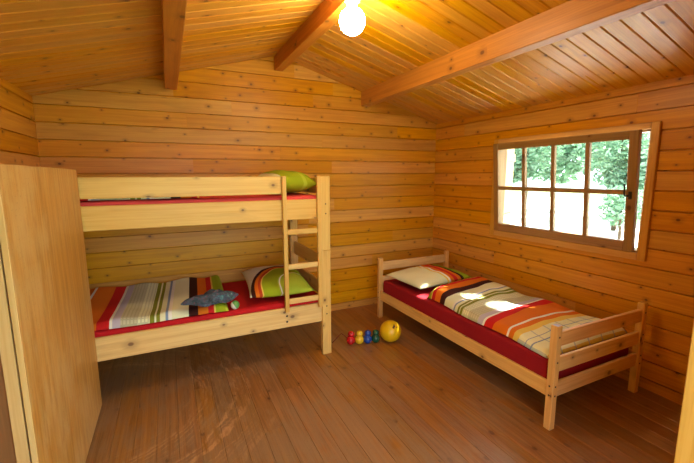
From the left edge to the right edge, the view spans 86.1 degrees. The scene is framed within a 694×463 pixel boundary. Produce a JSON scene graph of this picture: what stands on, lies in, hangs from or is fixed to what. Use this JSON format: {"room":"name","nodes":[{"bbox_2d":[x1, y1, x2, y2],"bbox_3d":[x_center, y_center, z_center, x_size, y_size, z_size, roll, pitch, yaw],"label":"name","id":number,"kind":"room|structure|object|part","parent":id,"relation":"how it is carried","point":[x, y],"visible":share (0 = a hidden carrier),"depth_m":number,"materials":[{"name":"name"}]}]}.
{"room":"cabin bedroom","nodes":[
{"label":"cabin bedroom","id":0,"kind":"room"},
{"bbox_2d":[0,77,40,166],"bbox_3d":[-1.790,0.261,1.579,0.096,2.226,3.305,-4,9,-25],"label":"wall","id":1,"kind":"structure","parent":0,"point":[18,134],"depth_m":2.56,"materials":[{"name":"brown wood"}]},
{"bbox_2d":[31,57,436,310],"bbox_3d":[-0.697,-0.370,3.916,4.117,2.774,0.096,-4,9,-25],"label":"wall","id":2,"kind":"structure","parent":0,"point":[250,118],"depth_m":3.69,"materials":[{"name":"brown wood"}]},
{"bbox_2d":[0,0,693,123],"bbox_3d":[0.394,-1.180,1.485,4.157,0.679,5.270,-4,9,-25],"label":"ceiling","id":3,"kind":"structure","parent":0,"point":[47,46],"depth_m":2.50,"materials":[{"name":"brown wood"}]},
{"bbox_2d":[161,0,186,89],"bbox_3d":[-0.872,-1.127,1.860,0.100,0.149,3.218,-4,9,-25],"label":"ceiling beam","id":4,"kind":"structure","parent":3,"relation":"attached to","point":[173,11],"depth_m":2.07,"materials":[{"name":"brown wood"}]},
{"bbox_2d":[274,0,360,70],"bbox_3d":[0.015,-1.452,2.242,0.085,0.144,3.218,-4,9,-25],"label":"ceiling beam","id":5,"kind":"structure","parent":3,"relation":"attached to","point":[328,12],"depth_m":2.78,"materials":[{"name":"brown wood"}]},
{"bbox_2d":[339,0,364,35],"bbox_3d":[0.031,-1.279,2.225,0.156,0.192,0.156,-4,9,-25],"label":"light bulb","id":6,"kind":"object","parent":5,"relation":"attached to","point":[352,18],"visible":1,"depth_m":2.18,"materials":[{"name":"white glass"}]},
{"bbox_2d":[345,0,359,6],"bbox_3d":[0.031,-1.357,2.213,0.092,0.034,0.092,-4,9,-25],"label":"socket","id":7,"kind":"object","parent":6,"relation":"attached to","point":[350,3],"depth_m":2.19,"materials":[{"name":"white plastic"}]},
{"bbox_2d":[361,0,675,106],"bbox_3d":[0.898,-1.259,2.699,0.100,0.153,3.218,-4,9,-25],"label":"ceiling beam","id":8,"kind":"structure","parent":3,"relation":"attached to","point":[571,18],"depth_m":2.29,"materials":[{"name":"brown wood"}]},
{"bbox_2d":[86,302,681,462],"bbox_3d":[0.025,1.247,2.646,4.117,0.153,3.380,-4,9,-25],"label":"floor","id":9,"kind":"structure","parent":0,"point":[272,396],"depth_m":2.49,"materials":[{"name":"brown wood"}]},
{"bbox_2d":[0,164,101,462],"bbox_3d":[-1.593,0.497,1.796,0.398,1.594,1.211,-4,9,-25],"label":"wardrobe","id":10,"kind":"object","parent":9,"relation":"on","point":[51,400],"visible":1,"depth_m":1.56,"materials":[{"name":"brown wood"}]},
{"bbox_3d":[-1.351,0.571,1.269,0.294,1.542,0.012,-4,9,-25],"label":"panel","id":11,"kind":"part","parent":10,"relation":"part of","materials":[{"name":"brown wood"}]},
{"bbox_2d":[77,176,330,361],"bbox_3d":[-1.268,0.318,3.141,2.062,1.548,0.958,-4,9,-25],"label":"bunk bed","id":12,"kind":"object","parent":9,"relation":"on","point":[111,217],"visible":0.52,"depth_m":2.78,"materials":[{"name":"brown wood"}]},
{"bbox_3d":[-1.216,-0.310,2.582,1.604,0.138,0.022,-4,9,-25],"label":"guard rail","id":13,"kind":"part","parent":12,"relation":"part of","materials":[{"name":"brown wood"}]},
{"bbox_2d":[80,193,315,205],"bbox_3d":[-1.274,-0.221,3.068,1.958,0.146,0.853,-4,9,-25],"label":"mattress","id":14,"kind":"object","parent":12,"relation":"on","point":[290,196],"visible":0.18,"depth_m":2.73,"materials":[{"name":"red fabric"}]},
{"bbox_2d":[80,196,199,200],"bbox_3d":[-1.688,-0.288,2.856,0.980,0.046,0.760,-4,9,-25],"label":"duvet","id":15,"kind":"object","parent":14,"relation":"on","point":[192,196],"visible":0.03,"depth_m":2.55,"materials":[{"name":"fabric"}]},
{"bbox_2d":[257,170,315,192],"bbox_3d":[-0.592,-0.457,3.384,0.410,0.204,0.720,-5,10,-28],"label":"pillow","id":16,"kind":"object","parent":14,"relation":"on","point":[295,181],"visible":0.64,"depth_m":3.14,"materials":[{"name":"green fabric"}]},
{"bbox_3d":[-1.081,-0.126,2.675,1.902,0.162,0.022,-4,9,-25],"label":"rail","id":17,"kind":"part","parent":12,"relation":"part of","materials":[{"name":"brown wood"}]},
{"bbox_2d":[94,280,317,337],"bbox_3d":[-1.271,0.649,3.198,1.958,0.147,0.853,-4,9,-25],"label":"mattress","id":18,"kind":"object","parent":12,"relation":"on","point":[247,304],"visible":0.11,"depth_m":3.00,"materials":[{"name":"red fabric"}]},
{"bbox_2d":[90,275,228,330],"bbox_3d":[-1.603,0.549,3.009,1.220,0.103,0.854,-4,9,-25],"label":"duvet","id":19,"kind":"object","parent":18,"relation":"on","point":[142,303],"visible":0.76,"depth_m":2.91,"materials":[{"name":"multicoloured fabric"}]},
{"bbox_2d":[180,289,237,306],"bbox_3d":[-1.057,0.516,2.876,0.176,0.110,0.441,6,11,36],"label":"fish","id":20,"kind":"object","parent":19,"relation":"on","point":[211,297],"visible":1,"depth_m":2.83},
{"bbox_2d":[231,301,239,308],"bbox_3d":[-0.884,0.580,2.934,0.068,0.068,0.068,-4,9,-25],"label":"ball","id":21,"kind":"object","parent":18,"relation":"on","point":[235,304],"visible":1,"depth_m":2.91,"materials":[{"name":"green plastic"}]},
{"bbox_2d":[242,265,314,297],"bbox_3d":[-0.661,0.437,3.425,0.540,0.178,0.770,-3,9,-20],"label":"pillow","id":22,"kind":"object","parent":18,"relation":"on","point":[264,281],"visible":0.88,"depth_m":3.19,"materials":[{"name":"fabric"}]},
{"bbox_3d":[-1.077,0.755,2.807,1.902,0.168,0.022,-4,9,-25],"label":"rail","id":23,"kind":"part","parent":12,"relation":"part of","materials":[{"name":"brown wood"}]},
{"bbox_3d":[-0.573,-0.269,3.900,0.080,0.617,0.050,-4,9,-25],"label":"bed post","id":24,"kind":"part","parent":12,"relation":"part of","materials":[{"name":"brown wood"}]},
{"bbox_3d":[-0.570,0.497,4.015,0.080,0.929,0.050,-4,9,-25],"label":"bed post","id":25,"kind":"part","parent":12,"relation":"part of","materials":[{"name":"brown wood"}]},
{"bbox_3d":[-0.188,-0.152,3.106,0.080,0.617,0.051,-4,9,-25],"label":"bed post","id":26,"kind":"part","parent":12,"relation":"part of","materials":[{"name":"brown wood"}]},
{"bbox_3d":[-0.185,0.615,3.220,0.080,0.929,0.051,-4,9,-25],"label":"bed post","id":27,"kind":"part","parent":12,"relation":"part of","materials":[{"name":"brown wood"}]},
{"bbox_2d":[332,329,379,344],"bbox_3d":[0.086,0.984,3.450,0.449,0.126,0.089,-1,9,-7],"label":"toy","id":28,"kind":"object","parent":9,"relation":"on","point":[359,338],"visible":1,"depth_m":3.43,"materials":[{"name":"multicoloured wood"}]},
{"bbox_2d":[380,320,400,341],"bbox_3d":[0.409,0.938,3.502,0.200,0.200,0.200,-4,9,-25],"label":"ball","id":29,"kind":"object","parent":9,"relation":"on","point":[390,330],"visible":1,"depth_m":3.43,"materials":[{"name":"yellow plastic"}]},
{"bbox_2d":[377,250,647,430],"bbox_3d":[1.214,0.720,3.355,0.956,0.670,2.089,-4,9,-25],"label":"bed","id":30,"kind":"object","parent":9,"relation":"on","point":[552,386],"visible":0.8,"depth_m":2.49,"materials":[{"name":"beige wood"}]},
{"bbox_3d":[0.363,0.617,4.072,0.047,0.668,0.046,-4,9,-25],"label":"bed post","id":31,"kind":"part","parent":30,"relation":"part of","materials":[{"name":"orange wood"}]},
{"bbox_3d":[0.773,0.506,4.253,0.863,0.094,0.024,-4,9,-25],"label":"headboard rail","id":32,"kind":"part","parent":30,"relation":"part of","materials":[{"name":"orange wood"}]},
{"bbox_3d":[0.773,0.345,4.229,0.863,0.092,0.024,-4,9,-25],"label":"headboard rail","id":33,"kind":"part","parent":30,"relation":"part of","materials":[{"name":"orange wood"}]},
{"bbox_3d":[1.183,0.556,4.460,0.046,0.668,0.046,-4,9,-25],"label":"bed post","id":34,"kind":"part","parent":30,"relation":"part of","materials":[{"name":"orange wood"}]},
{"bbox_3d":[0.804,0.831,3.173,0.024,0.097,1.996,-4,9,-25],"label":"rail","id":35,"kind":"part","parent":30,"relation":"part of","materials":[{"name":"orange wood"}]},
{"bbox_2d":[383,279,628,378],"bbox_3d":[1.211,0.719,3.359,0.878,0.183,1.975,-4,9,-25],"label":"mattress","id":36,"kind":"object","parent":30,"relation":"on","point":[415,297],"visible":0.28,"depth_m":2.78,"materials":[{"name":"red fabric"}]},
{"bbox_2d":[385,264,469,288],"bbox_3d":[0.865,0.456,3.929,0.760,0.139,0.519,-6,10,-33],"label":"pillow","id":37,"kind":"object","parent":36,"relation":"on","point":[423,276],"visible":1,"depth_m":3.79,"materials":[{"name":"beige fabric"}]},
{"bbox_2d":[427,277,627,357],"bbox_3d":[1.314,0.607,3.130,0.890,0.095,1.477,-4,9,-25],"label":"duvet","id":38,"kind":"object","parent":36,"relation":"on","point":[527,320],"visible":0.92,"depth_m":2.90,"materials":[{"name":"multicoloured fabric"}]},
{"bbox_3d":[1.246,0.886,2.250,0.047,0.670,0.047,-4,9,-25],"label":"bed post","id":39,"kind":"part","parent":30,"relation":"part of","materials":[{"name":"orange wood"}]},
{"bbox_3d":[1.656,0.936,2.458,0.863,0.095,0.024,-4,9,-25],"label":"footboard rail","id":40,"kind":"part","parent":30,"relation":"part of","materials":[{"name":"orange wood"}]},
{"bbox_3d":[1.655,0.775,2.434,0.863,0.094,0.024,-4,9,-25],"label":"footboard rail","id":41,"kind":"part","parent":30,"relation":"part of","materials":[{"name":"orange wood"}]},
{"bbox_3d":[1.655,0.614,2.410,0.863,0.092,0.024,-4,9,-25],"label":"footboard rail","id":42,"kind":"part","parent":30,"relation":"part of","materials":[{"name":"orange wood"}]},
{"bbox_3d":[2.066,0.825,2.639,0.046,0.668,0.047,-4,9,-25],"label":"bed post","id":43,"kind":"part","parent":30,"relation":"part of","materials":[{"name":"orange wood"}]},
{"bbox_2d":[432,74,693,404],"bbox_3d":[1.865,-0.012,3.309,0.096,2.226,3.305,-4,9,-25],"label":"wall","id":44,"kind":"structure","parent":0,"point":[601,286],"depth_m":2.91,"materials":[{"name":"brown wood"}]},
{"bbox_2d":[489,121,661,261],"bbox_3d":[1.838,-0.361,3.225,0.237,0.972,1.430,-4,9,-25],"label":"window","id":45,"kind":"structure","parent":44,"relation":"in","point":[625,248],"depth_m":2.94,"materials":[{"name":"brown wood"}]},
{"bbox_2d":[503,149,515,223],"bbox_3d":[1.746,-0.490,4.061,0.042,0.950,0.390,7,11,40],"label":"window shutter","id":46,"kind":"object","parent":45,"relation":"attached to","point":[511,156],"visible":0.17,"depth_m":4.10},
{"bbox_3d":[2.008,-0.284,2.655,0.038,0.113,0.040,-9,12,-24],"label":"handle","id":47,"kind":"part","parent":45,"relation":"part of","materials":[{"name":"metal"}]},
{"bbox_3d":[0.737,0.068,0.958,4.117,2.774,0.096,-4,9,-25],"label":"wall","id":48,"kind":"structure","parent":0,"visible":0},
{"bbox_2d":[674,322,693,462],"bbox_3d":[0.343,0.388,0.801,2.076,2.090,0.160,-4,9,-25],"label":"door","id":49,"kind":"structure","parent":48,"relation":"in","point":[684,452],"depth_m":1.33,"materials":[{"name":"brown wood"}]},
{"label":"outside","id":50,"kind":"structure","parent":0,"visible":0},
{"bbox_2d":[512,190,606,199],"bbox_3d":[3.461,0.136,11.557,70.000,0.300,70.000,-4,9,-25],"label":"ground","id":51,"kind":"structure","parent":50,"point":[514,192],"depth_m":32.89,"materials":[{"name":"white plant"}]},
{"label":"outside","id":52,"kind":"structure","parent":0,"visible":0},
{"bbox_2d":[510,195,639,247],"bbox_3d":[8.246,-1.007,18.192,23.550,0.050,30.000,-4,9,-25],"label":"paving","id":53,"kind":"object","parent":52,"point":[568,211],"visible":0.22,"depth_m":15.47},
{"bbox_2d":[513,145,569,211],"bbox_3d":[6.867,-2.803,14.148,2.704,4.712,2.791,-4,9,-25],"label":"tree","id":54,"kind":"object","parent":53,"relation":"on","point":[532,165],"visible":0.23,"depth_m":13.79,"materials":[{"name":"green plant"}]},
{"bbox_2d":[530,144,601,184],"bbox_3d":[10.002,-4.000,17.696,4.351,6.005,4.260,-4,9,-25],"label":"tree","id":55,"kind":"object","parent":53,"relation":"on","point":[567,162],"visible":0.15,"depth_m":16.96,"materials":[{"name":"green plant"}]},
{"bbox_2d":[571,133,649,230],"bbox_3d":[8.206,-2.287,11.158,2.740,4.568,2.652,-4,9,-25],"label":"tree","id":56,"kind":"object","parent":53,"relation":"on","point":[615,165],"visible":0.32,"depth_m":10.86,"materials":[{"name":"green plant"}]},
{"bbox_2d":[596,185,643,238],"bbox_3d":[6.760,-0.416,9.158,1.066,1.473,1.203,-4,9,-25],"label":"tree","id":57,"kind":"object","parent":53,"relation":"on","point":[618,204],"visible":0.64,"depth_m":9.07,"materials":[{"name":"green plant"}]},
{"bbox_2d":[592,133,648,204],"bbox_3d":[11.170,-3.307,13.888,4.100,5.753,4.082,-4,9,-25],"label":"tree","id":58,"kind":"object","parent":53,"relation":"on","point":[600,168],"visible":0.02,"depth_m":13.82,"materials":[{"name":"green plant"}]}
]}

